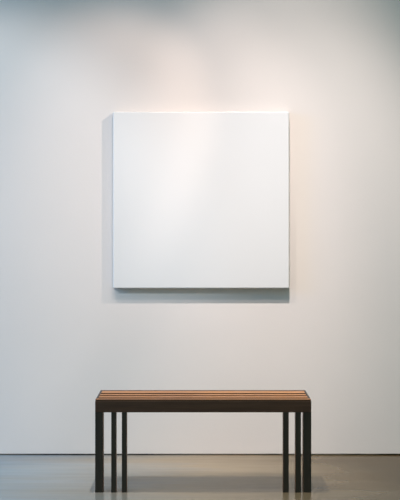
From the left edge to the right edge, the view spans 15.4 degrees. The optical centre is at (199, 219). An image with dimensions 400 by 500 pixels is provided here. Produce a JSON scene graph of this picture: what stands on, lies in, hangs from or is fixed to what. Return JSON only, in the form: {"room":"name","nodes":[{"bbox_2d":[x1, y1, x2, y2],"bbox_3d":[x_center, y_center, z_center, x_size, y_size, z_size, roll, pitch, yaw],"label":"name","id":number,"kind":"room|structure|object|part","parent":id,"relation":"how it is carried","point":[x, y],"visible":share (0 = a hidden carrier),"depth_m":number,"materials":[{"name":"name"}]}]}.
{"room":"museum","nodes":[
{"label":"museum","id":0,"kind":"room"},
{"bbox_2d":[0,0,399,453],"bbox_3d":[0.000,-1.288,8.417,12.000,5.193,0.250,0,0,0],"label":"wall","id":1,"kind":"structure","parent":0,"point":[68,336],"depth_m":8.29,"materials":[{"name":"white paint"}]},
{"bbox_2d":[0,454,399,454],"bbox_3d":[0.000,1.312,8.416,12.000,0.007,0.232,0,0,0],"label":"baseboard","id":2,"kind":"structure","parent":1,"relation":"attached to","point":[0,454],"depth_m":8.30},
{"bbox_2d":[113,112,288,287],"bbox_3d":[0.006,-0.111,8.263,0.980,0.981,0.053,0,0,0],"label":"canvas","id":3,"kind":"object","parent":1,"relation":"attached to","point":[201,199],"visible":1,"depth_m":8.24,"materials":[{"name":"white fabric"}]},
{"bbox_2d":[0,455,399,499],"bbox_3d":[0.000,1.391,3.667,12.000,0.150,9.750,0,0,0],"label":"floor","id":4,"kind":"structure","parent":0,"point":[22,477],"depth_m":7.60,"materials":[{"name":"grey concrete"}]},
{"bbox_2d":[95,390,310,492],"bbox_3d":[0.015,1.091,7.350,1.044,0.450,0.400,0,0,0],"label":"bench","id":5,"kind":"object","parent":4,"relation":"on","point":[113,401],"visible":1,"depth_m":7.15,"materials":[{"name":"brown wood"}]},
{"bbox_3d":[-0.487,1.123,7.188,0.038,0.387,0.074,0,0,0],"label":"leg","id":6,"kind":"part","parent":5,"relation":"part of","materials":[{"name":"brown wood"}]},
{"bbox_3d":[-0.417,1.123,7.181,0.024,0.387,0.059,0,0,0],"label":"leg","id":7,"kind":"part","parent":5,"relation":"part of","materials":[{"name":"brown wood"}]},
{"bbox_3d":[-0.365,1.123,7.176,0.024,0.387,0.049,0,0,0],"label":"leg","id":8,"kind":"part","parent":5,"relation":"part of","materials":[{"name":"brown wood"}]},
{"bbox_3d":[0.015,0.901,7.162,1.044,0.055,0.024,0,0,0],"label":"rail","id":9,"kind":"part","parent":5,"relation":"part of","materials":[{"name":"brown wood"}]},
{"bbox_3d":[0.015,0.898,7.535,1.044,0.062,0.030,0,0,0],"label":"rail","id":10,"kind":"part","parent":5,"relation":"part of","materials":[{"name":"brown wood"}]},
{"bbox_3d":[0.415,1.123,7.176,0.028,0.387,0.049,0,0,0],"label":"leg","id":11,"kind":"part","parent":5,"relation":"part of","materials":[{"name":"brown wood"}]},
{"bbox_3d":[0.474,1.123,7.181,0.026,0.387,0.059,0,0,0],"label":"leg","id":12,"kind":"part","parent":5,"relation":"part of","materials":[{"name":"brown wood"}]},
{"bbox_3d":[0.518,1.123,7.188,0.038,0.387,0.074,0,0,0],"label":"leg","id":13,"kind":"part","parent":5,"relation":"part of","materials":[{"name":"brown wood"}]}
]}

